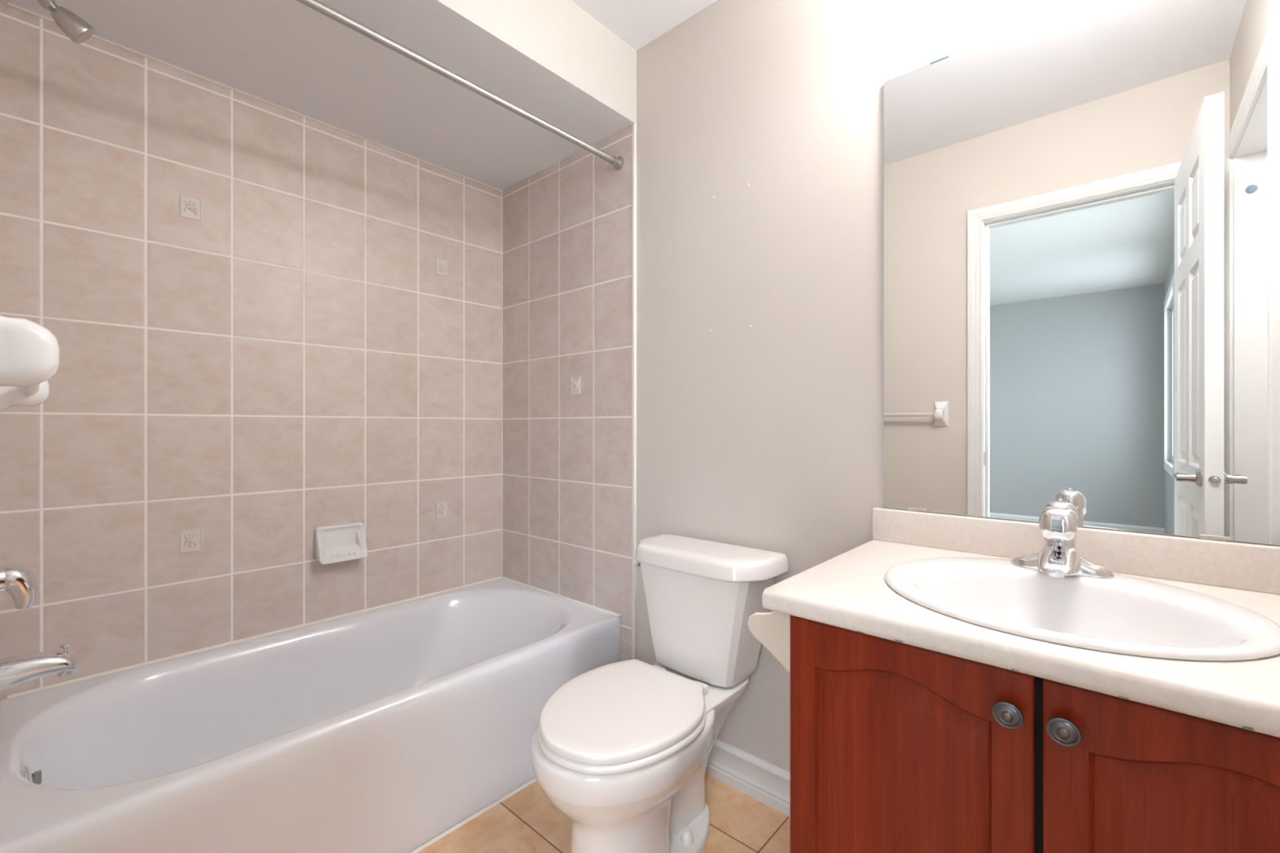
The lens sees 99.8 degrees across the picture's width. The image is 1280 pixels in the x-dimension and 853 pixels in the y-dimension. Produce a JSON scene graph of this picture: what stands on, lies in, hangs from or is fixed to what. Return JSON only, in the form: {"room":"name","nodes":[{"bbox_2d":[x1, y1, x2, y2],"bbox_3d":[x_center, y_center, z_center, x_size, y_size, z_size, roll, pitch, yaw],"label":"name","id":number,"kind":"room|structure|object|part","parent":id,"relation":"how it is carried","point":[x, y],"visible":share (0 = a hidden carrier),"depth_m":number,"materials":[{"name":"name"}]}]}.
{"room":"bathroom","nodes":[
{"label":"bathroom","id":0,"kind":"room"},
{"bbox_2d":[0,0,501,701],"bbox_3d":[-1.173,-0.073,1.976,0.116,2.568,1.725,0,0,42],"label":"wall","id":1,"kind":"structure","parent":0,"point":[272,326],"depth_m":1.72,"materials":[{"name":"beige tile"}]},
{"bbox_2d":[7,1,502,191],"bbox_3d":[-1.133,-1.089,1.940,0.004,0.006,1.485,0,0,42],"label":"trim","id":2,"kind":"structure","parent":1,"relation":"attached to","point":[8,3],"depth_m":1.75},
{"bbox_2d":[7,576,620,698],"bbox_3d":[-0.850,0.697,1.688,0.762,0.007,1.485,0,0,42],"label":"trim","id":3,"kind":"structure","parent":1,"relation":"attached to","point":[36,690],"depth_m":1.82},
{"bbox_2d":[315,521,368,564],"bbox_3d":[-1.078,0.421,1.955,0.064,0.124,0.162,0,0,42],"label":"soap dish","id":4,"kind":"object","parent":1,"relation":"attached to","point":[334,544],"visible":1,"depth_m":1.96,"materials":[{"name":"white ceramic"}]},
{"bbox_2d":[1,0,636,190],"bbox_3d":[-0.828,-1.224,1.660,0.832,0.265,1.517,0,0,42],"label":"soffit","id":5,"kind":"structure","parent":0,"point":[553,60],"depth_m":1.67,"materials":[{"name":"paint"}]},
{"bbox_2d":[410,777,536,852],"bbox_3d":[-0.564,1.108,1.429,0.006,0.006,1.483,0,0,42],"label":"trim","id":6,"kind":"structure","parent":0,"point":[533,780],"depth_m":1.53,"materials":[{"name":"white"}]},
{"bbox_2d":[417,773,790,852],"bbox_3d":[-0.265,1.161,1.089,2.653,0.100,1.615,0,0,42],"label":"floor","id":7,"kind":"structure","parent":0,"point":[526,821],"depth_m":1.50,"materials":[{"name":"beige tile"}]},
{"bbox_2d":[0,577,620,852],"bbox_3d":[-0.853,0.904,1.681,0.763,0.410,1.496,0,0,42],"label":"bathtub","id":8,"kind":"object","parent":7,"relation":"on","point":[386,729],"visible":0.98,"depth_m":1.47,"materials":[{"name":"white ceramic"}]},
{"bbox_3d":[-1.315,0.768,1.163,0.072,0.072,0.015,0,0,42],"label":"overflow plate","id":9,"kind":"part","parent":8,"relation":"part of","materials":[{"name":"silver metal"}]},
{"bbox_3d":[-1.308,0.762,1.171,0.012,0.027,0.012,0,0,42],"label":"trip lever","id":10,"kind":"part","parent":8,"relation":"part of","materials":[{"name":"silver metal"}]},
{"bbox_2d":[530,533,788,852],"bbox_3d":[0.025,0.735,1.433,0.468,0.752,0.692,0,0,42],"label":"toilet","id":11,"kind":"object","parent":7,"relation":"on","point":[622,749],"visible":1,"depth_m":1.40,"materials":[{"name":"ceramic"}]},
{"bbox_3d":[-0.050,0.726,1.355,0.396,0.020,0.455,0,0,42],"label":"seat","id":12,"kind":"part","parent":11,"relation":"part of","materials":[{"name":"plastic"}]},
{"bbox_3d":[-0.050,0.704,1.355,0.390,0.023,0.448,0,0,42],"label":"lid","id":13,"kind":"part","parent":11,"relation":"part of","materials":[{"name":"plastic"}]},
{"bbox_3d":[0.021,0.434,1.743,0.021,0.029,0.101,0,0,44],"label":"flush lever","id":14,"kind":"part","parent":11,"relation":"part of","materials":[{"name":"silver metal"}]},
{"bbox_3d":[0.184,0.566,1.610,0.398,0.320,0.191,0,0,42],"label":"tank","id":15,"kind":"part","parent":11,"relation":"part of","materials":[{"name":"ceramic"}]},
{"bbox_3d":[0.182,0.386,1.608,0.468,0.052,0.221,0,0,42],"label":"tank lid","id":16,"kind":"part","parent":11,"relation":"part of","materials":[{"name":"ceramic"}]},
{"bbox_2d":[790,615,1279,852],"bbox_3d":[0.709,0.719,0.902,0.725,0.785,0.588,0,0,42],"label":"vanity cabinet","id":17,"kind":"object","parent":7,"relation":"on","point":[895,747],"visible":0.96,"depth_m":0.75,"materials":[{"name":"brown wood"}]},
{"bbox_2d":[747,611,790,673],"bbox_3d":[0.344,0.456,1.168,0.174,0.204,0.140,0,0,42],"label":"paper holder","id":18,"kind":"object","parent":17,"relation":"attached to","point":[771,629],"visible":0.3,"depth_m":1.13,"materials":[{"name":"beige plastic"}]},
{"bbox_3d":[0.397,0.664,0.836,0.348,0.664,0.019,0,0,42],"label":"door","id":19,"kind":"part","parent":17,"relation":"part of","materials":[{"name":"brown wood"}]},
{"bbox_3d":[0.492,0.384,0.720,0.036,0.036,0.027,0,0,42],"label":"knob","id":20,"kind":"part","parent":17,"relation":"part of","materials":[{"name":"grey metal"}]},
{"bbox_2d":[762,507,1279,737],"bbox_3d":[0.698,0.267,0.919,0.769,0.117,0.581,0,0,42],"label":"countertop","id":21,"kind":"structure","parent":17,"relation":"on","point":[850,590],"depth_m":0.91,"materials":[{"name":"laminate"}]},
{"bbox_2d":[1010,498,1114,578],"bbox_3d":[0.784,0.208,1.011,0.157,0.137,0.131,0,0,42],"label":"faucet","id":22,"kind":"object","parent":21,"relation":"on","point":[1059,557],"visible":1,"depth_m":0.99,"materials":[{"name":"silver metal"}]},
{"bbox_3d":[0.795,0.176,1.022,0.057,0.074,0.088,0,0,42],"label":"handle","id":23,"kind":"part","parent":22,"relation":"part of","materials":[{"name":"silver metal"}]},
{"bbox_3d":[0.784,0.250,1.011,0.065,0.054,0.131,0,0,42],"label":"spout","id":24,"kind":"part","parent":22,"relation":"part of","materials":[{"name":"silver metal"}]},
{"bbox_3d":[0.809,0.250,1.038,0.157,0.053,0.052,0,0,42],"label":"plate","id":25,"kind":"part","parent":22,"relation":"part of","materials":[{"name":"silver metal"}]},
{"bbox_2d":[884,556,1279,661],"bbox_3d":[0.694,0.353,0.908,0.516,0.152,0.480,0,0,42],"label":"sink","id":26,"kind":"object","parent":21,"relation":"in","point":[1122,614],"visible":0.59,"depth_m":0.93,"materials":[{"name":"ceramic"}]},
{"bbox_3d":[0.535,0.384,0.681,0.036,0.036,0.027,0,0,42],"label":"knob","id":27,"kind":"part","parent":17,"relation":"part of","materials":[{"name":"grey metal"}]},
{"bbox_3d":[0.663,0.664,0.598,0.348,0.664,0.019,0,0,42],"label":"door","id":28,"kind":"part","parent":17,"relation":"part of","materials":[{"name":"brown wood"}]},
{"bbox_2d":[571,0,716,50],"bbox_3d":[-0.228,-1.407,1.130,2.653,0.100,1.725,0,0,42],"label":"ceiling","id":29,"kind":"structure","parent":0,"point":[637,23],"depth_m":1.78,"materials":[{"name":"paint"}]},
{"bbox_2d":[502,0,1279,773],"bbox_3d":[0.346,-0.073,1.688,2.543,2.568,0.126,0,0,42],"label":"wall","id":30,"kind":"structure","parent":0,"point":[767,434],"depth_m":1.70,"materials":[{"name":"paint"}]},
{"bbox_2d":[501,191,502,577],"bbox_3d":[-0.638,-0.188,2.491,0.004,1.797,0.004,0,0,42],"label":"trim","id":31,"kind":"structure","parent":30,"relation":"attached to","point":[501,191],"depth_m":2.49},
{"bbox_2d":[631,123,636,659],"bbox_3d":[-0.021,0.009,1.947,0.013,2.203,0.012,0,0,42],"label":"trim","id":32,"kind":"structure","parent":30,"relation":"attached to","point":[633,126],"depth_m":1.94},
{"bbox_2d":[705,738,790,817],"bbox_3d":[0.311,1.053,1.646,0.877,0.116,0.016,0,0,42],"label":"baseboard","id":33,"kind":"structure","parent":30,"relation":"attached to","point":[768,784],"depth_m":1.62,"materials":[{"name":"white paint"}]},
{"bbox_2d":[871,507,1279,595],"bbox_3d":[0.885,0.249,1.128,0.769,0.082,0.020,0,0,42],"label":"backsplash","id":34,"kind":"structure","parent":30,"relation":"attached to","point":[1226,564],"depth_m":1.06,"materials":[{"name":"laminate"}]},
{"bbox_2d":[883,0,1279,546],"bbox_3d":[0.897,-0.336,1.125,0.744,1.087,0.010,0,0,42],"label":"wall mirror","id":35,"kind":"object","parent":30,"relation":"attached to","point":[1082,199],"visible":0.98,"depth_m":1.10,"materials":[{"name":"silver mirror"}]},
{"bbox_3d":[-0.726,-0.123,0.492,2.543,2.468,0.110,0,0,42],"label":"wall","id":36,"kind":"structure","parent":0,"visible":0},
{"bbox_2d":[0,315,59,413],"bbox_3d":[-0.736,-0.061,0.625,0.678,0.122,0.075,0,0,42],"label":"towel bar","id":37,"kind":"object","parent":36,"relation":"attached to","point":[29,353],"visible":1,"depth_m":0.43,"materials":[{"name":"ceramic"}]},
{"bbox_3d":[-0.965,-0.061,0.830,0.063,0.122,0.075,0,0,42],"label":"post","id":38,"kind":"part","parent":37,"relation":"part of","materials":[{"name":"white ceramic"}]},
{"bbox_3d":[-1.336,0.010,1.103,0.819,2.203,0.009,0,0,42],"label":"wall","id":39,"kind":"structure","parent":36,"relation":"attached to","visible":0},
{"bbox_2d":[0,564,37,608],"bbox_3d":[-1.330,0.325,1.146,0.124,0.132,0.065,0,0,42],"label":"tap","id":40,"kind":"object","parent":39,"relation":"attached to","point":[19,581],"visible":1,"depth_m":1.14,"materials":[{"name":"silver metal"}]},
{"bbox_2d":[0,642,76,690],"bbox_3d":[-1.310,0.519,1.168,0.062,0.070,0.124,0,0,42],"label":"tub spout","id":41,"kind":"object","parent":39,"relation":"attached to","point":[15,670],"visible":1,"depth_m":1.16,"materials":[{"name":"silver metal"}]},
{"bbox_3d":[-1.280,0.496,1.203,0.022,0.025,0.022,0,0,42],"label":"diverter knob","id":42,"kind":"part","parent":41,"relation":"part of","materials":[{"name":"silver metal"}]},
{"bbox_2d":[36,0,94,44],"bbox_3d":[-1.301,-0.934,1.179,0.056,0.136,0.152,0,0,42],"label":"shower head","id":43,"kind":"object","parent":39,"relation":"attached to","point":[78,30],"visible":1,"depth_m":1.19},
{"bbox_2d":[296,0,623,169],"bbox_3d":[-0.577,-0.972,1.433,0.048,0.048,1.498,0,0,42],"label":"curtain rod","id":44,"kind":"object","parent":39,"relation":"attached to","point":[618,162],"visible":1,"depth_m":1.48,"materials":[{"name":"metal"}]}
]}

